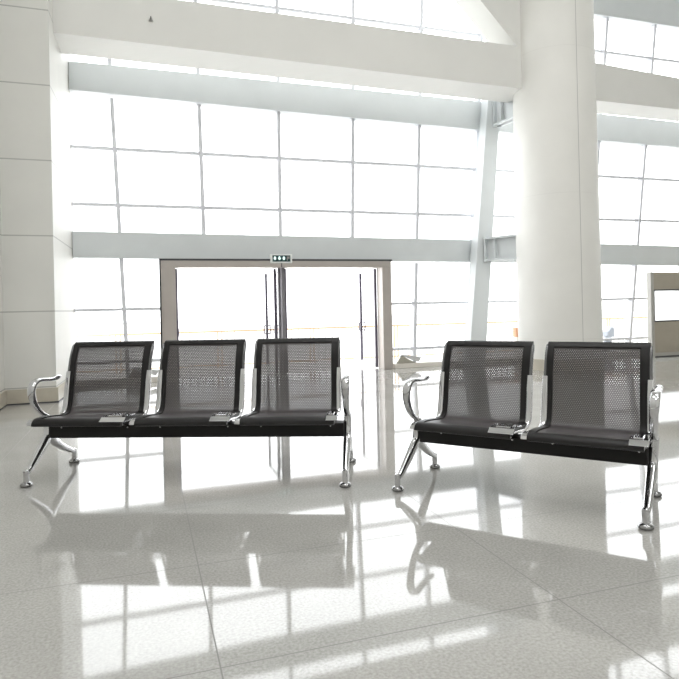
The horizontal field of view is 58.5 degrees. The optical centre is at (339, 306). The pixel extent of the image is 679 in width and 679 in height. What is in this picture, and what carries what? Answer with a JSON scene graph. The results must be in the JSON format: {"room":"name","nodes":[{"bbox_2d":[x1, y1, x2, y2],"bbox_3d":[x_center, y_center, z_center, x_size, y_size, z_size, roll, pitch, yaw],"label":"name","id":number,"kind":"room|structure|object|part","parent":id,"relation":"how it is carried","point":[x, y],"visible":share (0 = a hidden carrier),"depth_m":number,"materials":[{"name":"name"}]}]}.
{"room":"airport terminal","nodes":[
{"label":"airport terminal","id":0,"kind":"room"},
{"bbox_2d":[0,186,4,392],"bbox_3d":[-2.333,-3.499,0.836,0.281,9.500,15.300,-1,0,-18],"label":"wall","id":1,"kind":"structure","parent":0,"point":[2,368],"depth_m":7.91,"materials":[{"name":"paint"}]},
{"bbox_2d":[0,382,75,409],"bbox_3d":[-3.390,1.175,6.000,0.706,0.200,7.840,-1,0,-18],"label":"baseboard","id":2,"kind":"structure","parent":1,"relation":"attached to","point":[55,394],"depth_m":8.05,"materials":[{"name":"beige stone"}]},
{"bbox_2d":[0,0,76,389],"bbox_3d":[-4.499,-3.452,9.056,0.680,9.500,2.024,-1,0,-18],"label":"wall","id":3,"kind":"structure","parent":0,"point":[36,179],"depth_m":8.12,"materials":[{"name":"paint"}]},
{"bbox_2d":[0,356,678,678],"bbox_3d":[6.787,1.176,4.722,19.270,0.250,17.120,-1,0,-18],"label":"floor","id":4,"kind":"structure","parent":0,"point":[172,557],"depth_m":2.91,"materials":[{"name":"tile"}]},
{"bbox_2d":[20,337,355,487],"bbox_3d":[-1.055,0.740,4.452,2.305,0.968,0.733,-1,0,4],"label":"bench","id":5,"kind":"object","parent":4,"relation":"on","point":[289,420],"visible":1,"depth_m":4.58,"materials":[{"name":"black paint"}]},
{"bbox_3d":[-2.178,1.176,4.212,0.038,0.086,0.038,-1,0,4],"label":"stem","id":6,"kind":"part","parent":5,"relation":"part of","materials":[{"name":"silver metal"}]},
{"bbox_3d":[-2.159,0.675,4.453,0.055,0.324,0.400,-1,0,4],"label":"armrest","id":7,"kind":"part","parent":5,"relation":"part of","materials":[{"name":"silver metal"}]},
{"bbox_3d":[-2.120,0.669,4.470,0.042,0.340,0.505,-1,0,4],"label":"rail","id":8,"kind":"part","parent":5,"relation":"part of","materials":[{"name":"silver metal"}]},
{"bbox_3d":[-2.129,1.175,4.862,0.038,0.086,0.038,-1,0,4],"label":"stem","id":9,"kind":"part","parent":5,"relation":"part of","materials":[{"name":"silver metal"}]},
{"bbox_3d":[-1.800,0.551,4.494,0.640,0.558,0.651,-1,0,4],"label":"seat","id":10,"kind":"part","parent":5,"relation":"part of","materials":[{"name":"black metal"}]},
{"bbox_3d":[-1.805,0.557,4.492,0.558,0.510,0.574,-1,0,4],"label":"perforated panel","id":11,"kind":"part","parent":5,"relation":"part of","materials":[{"name":"black metal"}]},
{"bbox_3d":[-1.560,0.771,4.255,0.182,0.040,0.207,-1,0,4],"label":"fixing plate","id":12,"kind":"part","parent":5,"relation":"part of","materials":[{"name":"silver metal"}]},
{"bbox_3d":[-1.482,0.661,4.426,0.042,0.353,0.496,-1,0,4],"label":"rail","id":13,"kind":"part","parent":5,"relation":"part of","materials":[{"name":"silver metal"}]},
{"bbox_3d":[-1.389,0.652,4.414,0.042,0.340,0.505,-1,0,4],"label":"rail","id":14,"kind":"part","parent":5,"relation":"part of","materials":[{"name":"silver metal"}]},
{"bbox_3d":[-1.069,0.535,4.437,0.640,0.558,0.651,-1,0,4],"label":"seat","id":15,"kind":"part","parent":5,"relation":"part of","materials":[{"name":"black metal"}]},
{"bbox_3d":[-1.074,0.541,4.436,0.558,0.510,0.574,-1,0,4],"label":"perforated panel","id":16,"kind":"part","parent":5,"relation":"part of","materials":[{"name":"black metal"}]},
{"bbox_3d":[-0.810,0.755,4.197,0.142,0.040,0.207,-1,0,4],"label":"fixing plate","id":17,"kind":"part","parent":5,"relation":"part of","materials":[{"name":"silver metal"}]},
{"bbox_3d":[-0.750,0.645,4.370,0.042,0.353,0.496,-1,0,4],"label":"rail","id":18,"kind":"part","parent":5,"relation":"part of","materials":[{"name":"silver metal"}]},
{"bbox_3d":[-0.658,0.636,4.358,0.042,0.340,0.505,-1,0,4],"label":"rail","id":19,"kind":"part","parent":5,"relation":"part of","materials":[{"name":"silver metal"}]},
{"bbox_3d":[-0.338,0.519,4.381,0.640,0.558,0.651,-1,0,4],"label":"seat","id":20,"kind":"part","parent":5,"relation":"part of","materials":[{"name":"black metal"}]},
{"bbox_3d":[-0.344,0.525,4.380,0.558,0.510,0.574,-1,0,4],"label":"perforated panel","id":21,"kind":"part","parent":5,"relation":"part of","materials":[{"name":"black metal"}]},
{"bbox_3d":[-0.050,0.738,4.139,0.084,0.040,0.207,-1,0,4],"label":"fixing plate","id":22,"kind":"part","parent":5,"relation":"part of","materials":[{"name":"silver metal"}]},
{"bbox_3d":[-0.020,0.629,4.314,0.042,0.353,0.496,-1,0,4],"label":"rail","id":23,"kind":"part","parent":5,"relation":"part of","materials":[{"name":"silver metal"}]},
{"bbox_3d":[0.037,1.127,4.043,0.038,0.086,0.038,-1,0,4],"label":"stem","id":24,"kind":"part","parent":5,"relation":"part of","materials":[{"name":"silver metal"}]},
{"bbox_3d":[0.057,0.626,4.283,0.055,0.324,0.400,-1,0,4],"label":"armrest","id":25,"kind":"part","parent":5,"relation":"part of","materials":[{"name":"silver metal"}]},
{"bbox_2d":[159,259,392,381],"bbox_3d":[-1.046,0.182,10.999,4.245,2.082,0.314,-1,0,-18],"label":"door frame","id":26,"kind":"structure","parent":4,"relation":"on","point":[167,279],"depth_m":10.96,"materials":[{"name":"grey metal"}]},
{"bbox_2d":[175,269,179,376],"bbox_3d":[-2.971,0.290,11.000,0.154,1.910,0.880,-1,0,-18],"label":"door","id":27,"kind":"structure","parent":26,"relation":"attached to","point":[175,269],"depth_m":10.58,"materials":[{"name":"grey metal"}]},
{"bbox_2d":[264,269,277,370],"bbox_3d":[-1.303,0.254,11.543,0.154,1.910,0.880,-1,0,-18],"label":"door","id":28,"kind":"structure","parent":26,"relation":"attached to","point":[271,270],"depth_m":11.44,"materials":[{"name":"grey metal"}]},
{"bbox_3d":[-1.303,0.254,11.543,0.040,1.910,0.780,-1,0,-18],"label":"rail","id":29,"kind":"part","parent":28,"relation":"part of","materials":[{"name":"white metal"}]},
{"bbox_2d":[273,269,287,370],"bbox_3d":[-1.122,0.250,11.601,0.154,1.910,0.880,-1,0,-18],"label":"door","id":30,"kind":"structure","parent":26,"relation":"attached to","point":[285,269],"depth_m":11.19,"materials":[{"name":"grey"}]},
{"bbox_2d":[269,254,291,262],"bbox_3d":[-1.051,-0.865,10.870,0.400,0.165,0.090,-1,0,-18],"label":"exit sign","id":31,"kind":"object","parent":26,"relation":"attached to","point":[274,258],"visible":1,"depth_m":10.83,"materials":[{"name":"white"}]},
{"bbox_3d":[-1.047,0.253,11.047,0.090,1.940,0.220,-1,0,-18],"label":"post","id":32,"kind":"part","parent":26,"relation":"part of","materials":[{"name":"grey metal"}]},
{"bbox_2d":[359,269,377,366],"bbox_3d":[0.575,0.212,12.153,0.154,1.910,0.880,-1,0,-18],"label":"door","id":33,"kind":"structure","parent":26,"relation":"attached to","point":[370,363],"depth_m":12.05,"materials":[{"name":"grey"}]},
{"bbox_2d":[77,351,638,385],"bbox_3d":[4.505,1.056,12.835,18.590,0.090,0.282,-1,0,-18],"label":"kerb","id":34,"kind":"object","parent":4,"relation":"on","point":[154,378],"visible":0.12,"depth_m":11.70,"materials":[{"name":"white"}]},
{"bbox_2d":[74,258,159,369],"bbox_3d":[-3.719,0.187,10.185,1.350,2.010,0.130,-1,0,-18],"label":"window","id":35,"kind":"structure","parent":34,"relation":"on","point":[123,309],"depth_m":10.15,"materials":[{"name":"grey metal"}]},
{"bbox_2d":[130,369,157,375],"bbox_3d":[-3.303,1.098,10.197,0.510,0.170,0.087,-1,0,-18],"label":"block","id":36,"kind":"object","parent":34,"relation":"on","point":[153,372],"visible":0.19,"depth_m":10.22,"materials":[{"name":"white"}]},
{"bbox_2d":[396,354,420,363],"bbox_3d":[1.337,0.996,11.705,0.510,0.170,0.087,-1,0,-18],"label":"block","id":37,"kind":"object","parent":34,"relation":"on","point":[403,358],"visible":1,"depth_m":11.66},
{"bbox_2d":[392,263,678,361],"bbox_3d":[7.136,-0.017,13.713,13.000,1.940,0.131,-1,0,-18],"label":"window","id":38,"kind":"structure","parent":34,"relation":"on","point":[631,298],"depth_m":12.09,"materials":[{"name":"grey metal"}]},
{"bbox_2d":[463,40,498,365],"bbox_3d":[2.956,-3.616,12.076,1.230,9.500,0.250,-1,0,-18],"label":"steel column","id":39,"kind":"structure","parent":4,"relation":"on","point":[476,324],"depth_m":11.92,"materials":[{"name":"white metal"}]},
{"bbox_2d":[483,234,516,262],"bbox_3d":[3.206,-1.131,11.572,0.220,0.500,0.917,-1,0,-43],"label":"strut","id":40,"kind":"object","parent":39,"relation":"attached to","point":[496,248],"visible":0.79,"depth_m":11.65,"materials":[{"name":"white metal"}]},
{"bbox_2d":[492,101,512,127],"bbox_3d":[3.284,-3.873,11.617,0.220,0.640,0.836,-1,0,-25],"label":"strut","id":41,"kind":"object","parent":39,"relation":"attached to","point":[502,112],"visible":0.46,"depth_m":11.76,"materials":[{"name":"white metal"}]},
{"bbox_2d":[392,340,662,530],"bbox_3d":[1.162,0.704,3.814,1.559,0.941,0.704,-1,0,31],"label":"bench","id":42,"kind":"object","parent":4,"relation":"on","point":[640,446],"visible":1,"depth_m":3.81,"materials":[{"name":"black paint"}]},
{"bbox_3d":[0.377,1.121,3.932,0.037,0.084,0.037,-1,0,31],"label":"stem","id":43,"kind":"part","parent":42,"relation":"part of","materials":[{"name":"silver metal"}]},
{"bbox_3d":[0.526,0.632,4.111,0.069,0.315,0.389,-1,0,31],"label":"armrest","id":44,"kind":"part","parent":42,"relation":"part of","materials":[{"name":"silver metal"}]},
{"bbox_3d":[0.609,0.625,4.082,0.041,0.330,0.492,-1,0,31],"label":"rail","id":45,"kind":"part","parent":42,"relation":"part of","materials":[{"name":"silver metal"}]},
{"bbox_3d":[0.701,1.114,4.465,0.037,0.084,0.037,-1,0,31],"label":"stem","id":46,"kind":"part","parent":42,"relation":"part of","materials":[{"name":"silver metal"}]},
{"bbox_3d":[0.891,0.511,3.964,0.607,0.542,0.633,-1,0,31],"label":"seat","id":47,"kind":"part","parent":42,"relation":"part of","materials":[{"name":"black metal"}]},
{"bbox_3d":[0.885,0.517,3.965,0.527,0.496,0.558,-1,0,31],"label":"perforated panel","id":48,"kind":"part","parent":42,"relation":"part of","materials":[{"name":"black metal"}]},
{"bbox_3d":[0.995,0.728,3.653,0.158,0.039,0.202,-1,0,31],"label":"fixing plate","id":49,"kind":"part","parent":42,"relation":"part of","materials":[{"name":"silver metal"}]},
{"bbox_3d":[1.130,0.620,3.770,0.041,0.343,0.482,-1,0,31],"label":"rail","id":50,"kind":"part","parent":42,"relation":"part of","materials":[{"name":"silver metal"}]},
{"bbox_3d":[1.211,0.611,3.716,0.041,0.330,0.492,-1,0,31],"label":"rail","id":51,"kind":"part","parent":42,"relation":"part of","materials":[{"name":"silver metal"}]},
{"bbox_3d":[1.492,0.497,3.598,0.607,0.542,0.633,-1,0,31],"label":"seat","id":52,"kind":"part","parent":42,"relation":"part of","materials":[{"name":"black metal"}]},
{"bbox_3d":[1.486,0.504,3.599,0.527,0.496,0.558,-1,0,31],"label":"perforated panel","id":53,"kind":"part","parent":42,"relation":"part of","materials":[{"name":"black metal"}]},
{"bbox_3d":[1.621,0.714,3.272,0.100,0.039,0.202,-1,0,31],"label":"fixing plate","id":54,"kind":"part","parent":42,"relation":"part of","materials":[{"name":"silver metal"}]},
{"bbox_3d":[1.607,1.095,3.183,0.037,0.084,0.037,-1,0,31],"label":"stem","id":55,"kind":"part","parent":42,"relation":"part of","materials":[{"name":"silver metal"}]},
{"bbox_3d":[1.732,0.606,3.404,0.041,0.343,0.482,-1,0,31],"label":"rail","id":56,"kind":"part","parent":42,"relation":"part of","materials":[{"name":"silver metal"}]},
{"bbox_3d":[1.756,0.605,3.361,0.069,0.315,0.389,-1,0,31],"label":"armrest","id":57,"kind":"part","parent":42,"relation":"part of","materials":[{"name":"silver metal"}]},
{"bbox_2d":[513,0,602,370],"bbox_3d":[3.980,-3.638,11.205,1.510,9.500,1.510,-1,0,-18],"label":"column","id":58,"kind":"structure","parent":4,"relation":"on","point":[556,175],"depth_m":10.57,"materials":[{"name":"white paint"}]},
{"bbox_2d":[53,0,521,102],"bbox_3d":[-0.283,-4.252,10.140,8.140,0.805,0.720,-1,0,-18],"label":"beam","id":59,"kind":"structure","parent":58,"relation":"attached to","point":[181,33],"depth_m":9.66,"materials":[{"name":"paint"}]},
{"bbox_2d":[454,0,520,47],"bbox_3d":[1.687,-6.489,10.691,4.560,3.700,0.520,-1,0,-18],"label":"haunch","id":60,"kind":"structure","parent":59,"relation":"on","point":[498,21],"depth_m":10.88,"materials":[{"name":"paint"}]},
{"bbox_2d":[595,63,678,120],"bbox_3d":[8.882,-4.321,13.066,9.900,0.790,0.621,-1,0,-18],"label":"beam","id":61,"kind":"structure","parent":58,"relation":"attached to","point":[620,91],"depth_m":11.79,"materials":[{"name":"paint"}]},
{"bbox_2d":[646,272,678,356],"bbox_3d":[7.794,0.134,13.153,2.700,1.790,0.120,-1,0,-18],"label":"screen","id":62,"kind":"object","parent":4,"relation":"on","point":[662,287],"visible":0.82,"depth_m":12.81,"materials":[{"name":"grey metal"}]},
{"bbox_3d":[6.549,0.161,12.749,0.080,1.790,0.120,-1,0,-18],"label":"post","id":63,"kind":"part","parent":62,"relation":"part of","materials":[{"name":"grey metal"}]},
{"bbox_3d":[7.817,-0.572,13.166,2.620,0.360,0.090,-1,0,-18],"label":"header panel","id":64,"kind":"part","parent":62,"relation":"part of","materials":[{"name":"beige laminate"}]},
{"bbox_3d":[7.827,-0.052,13.165,2.622,0.680,0.100,-1,0,-18],"label":"dark rail","id":65,"kind":"part","parent":62,"relation":"part of","materials":[{"name":"grey"}]},
{"bbox_3d":[7.843,0.613,13.166,2.620,0.650,0.090,-1,0,-18],"label":"panel","id":66,"kind":"part","parent":62,"relation":"part of","materials":[{"name":"beige laminate"}]},
{"bbox_3d":[7.838,-0.052,13.169,2.600,0.630,0.012,-1,0,-18],"label":"glazed panel","id":67,"kind":"part","parent":62,"relation":"part of","materials":[{"name":"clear glass"}]},
{"label":"outside","id":68,"kind":"structure","parent":0,"visible":0},
{"bbox_2d":[76,309,647,377],"bbox_3d":[0.249,1.355,43.079,100.000,0.280,59.880,-1,0,-18],"label":"ground","id":69,"kind":"structure","parent":68,"point":[211,325],"depth_m":30.96,"materials":[{"name":"white"}]},
{"bbox_2d":[76,317,646,371],"bbox_3d":[5.105,0.715,15.157,24.110,0.785,0.045,-1,0,-18],"label":"railing","id":70,"kind":"object","parent":69,"relation":"on","point":[617,318],"visible":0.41,"depth_m":13.63,"materials":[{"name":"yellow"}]},
{"bbox_3d":[-3.453,0.886,12.375,1.710,0.680,0.018,-1,0,-18],"label":"baluster panel","id":71,"kind":"part","parent":70,"relation":"part of","materials":[{"name":"white"}]},
{"bbox_3d":[-1.551,0.844,12.993,1.710,0.680,0.018,-1,0,-18],"label":"baluster panel","id":72,"kind":"part","parent":70,"relation":"part of","materials":[{"name":"white"}]},
{"bbox_3d":[5.112,1.045,15.157,24.000,0.025,0.030,-1,0,-18],"label":"rail","id":73,"kind":"part","parent":70,"relation":"part of","materials":[{"name":"white metal"}]},
{"bbox_3d":[-0.600,0.848,13.302,0.110,0.770,0.040,-1,0,-18],"label":"post","id":74,"kind":"part","parent":70,"relation":"part of","materials":[{"name":"white"}]},
{"bbox_3d":[0.351,0.802,13.611,1.710,0.680,0.018,-1,0,-18],"label":"baluster panel","id":75,"kind":"part","parent":70,"relation":"part of","materials":[{"name":"white"}]},
{"bbox_3d":[5.097,0.343,15.157,24.000,0.040,0.040,-1,0,-18],"label":"rail","id":76,"kind":"part","parent":70,"relation":"part of","materials":[{"name":"brown"}]},
{"bbox_3d":[1.302,0.807,13.920,0.110,0.770,0.040,-1,0,-18],"label":"post","id":77,"kind":"part","parent":70,"relation":"part of","materials":[{"name":"white"}]},
{"bbox_3d":[2.252,0.761,14.229,1.710,0.680,0.018,-1,0,-18],"label":"baluster panel","id":78,"kind":"part","parent":70,"relation":"part of","materials":[{"name":"white"}]},
{"bbox_3d":[4.154,0.719,14.848,1.710,0.680,0.018,-1,0,-18],"label":"baluster panel","id":79,"kind":"part","parent":70,"relation":"part of","materials":[{"name":"white"}]},
{"bbox_3d":[7.007,0.681,15.775,0.110,0.770,0.040,-1,0,-18],"label":"post","id":80,"kind":"part","parent":70,"relation":"part of","materials":[{"name":"white"}]},
{"bbox_3d":[7.957,0.635,16.084,1.710,0.680,0.018,-1,0,-18],"label":"baluster panel","id":81,"kind":"part","parent":70,"relation":"part of","materials":[{"name":"white"}]},
{"bbox_2d":[500,327,517,340],"bbox_3d":[3.915,0.804,13.928,0.496,0.660,0.120,-1,0,-18],"label":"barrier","id":82,"kind":"object","parent":69,"relation":"on","point":[515,329],"visible":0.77,"depth_m":13.93,"materials":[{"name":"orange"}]},
{"bbox_2d":[603,326,614,341],"bbox_3d":[6.598,0.779,14.905,0.420,0.593,0.240,-1,0,-18],"label":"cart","id":83,"kind":"object","parent":69,"relation":"on","point":[608,332],"visible":0.27,"depth_m":14.81,"materials":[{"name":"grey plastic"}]},
{"bbox_3d":[15.979,-3.902,7.761,0.300,9.500,17.150,-1,0,-18],"label":"wall","id":84,"kind":"structure","parent":0,"visible":0},
{"bbox_2d":[68,61,678,149],"bbox_3d":[4.398,-3.875,12.831,18.590,0.675,0.191,-1,0,-18],"label":"steel beam","id":85,"kind":"structure","parent":84,"relation":"attached to","point":[93,79],"depth_m":11.17,"materials":[{"name":"white metal"}]},
{"bbox_2d":[107,0,678,118],"bbox_3d":[4.362,-5.247,12.850,18.590,2.200,0.130,-1,0,-18],"label":"window","id":86,"kind":"structure","parent":85,"relation":"on","point":[650,59],"depth_m":11.89,"materials":[{"name":"grey metal"}]},
{"bbox_2d":[72,231,678,265],"bbox_3d":[4.459,-1.116,12.831,18.590,0.635,0.191,-1,0,-18],"label":"steel beam","id":87,"kind":"structure","parent":84,"relation":"attached to","point":[85,244],"depth_m":11.06,"materials":[{"name":"white metal"}]},
{"bbox_2d":[70,97,678,244],"bbox_3d":[4.423,-2.488,12.850,18.590,2.380,0.130,-1,0,-18],"label":"window","id":88,"kind":"structure","parent":87,"relation":"on","point":[641,178],"depth_m":11.42,"materials":[{"name":"grey metal"}]},
{"bbox_2d":[594,0,678,31],"bbox_3d":[4.337,-6.657,12.831,18.590,0.680,0.191,-1,0,-18],"label":"steel beam","id":89,"kind":"structure","parent":84,"relation":"attached to","point":[664,14],"depth_m":13.56,"materials":[{"name":"white metal"}]}
]}

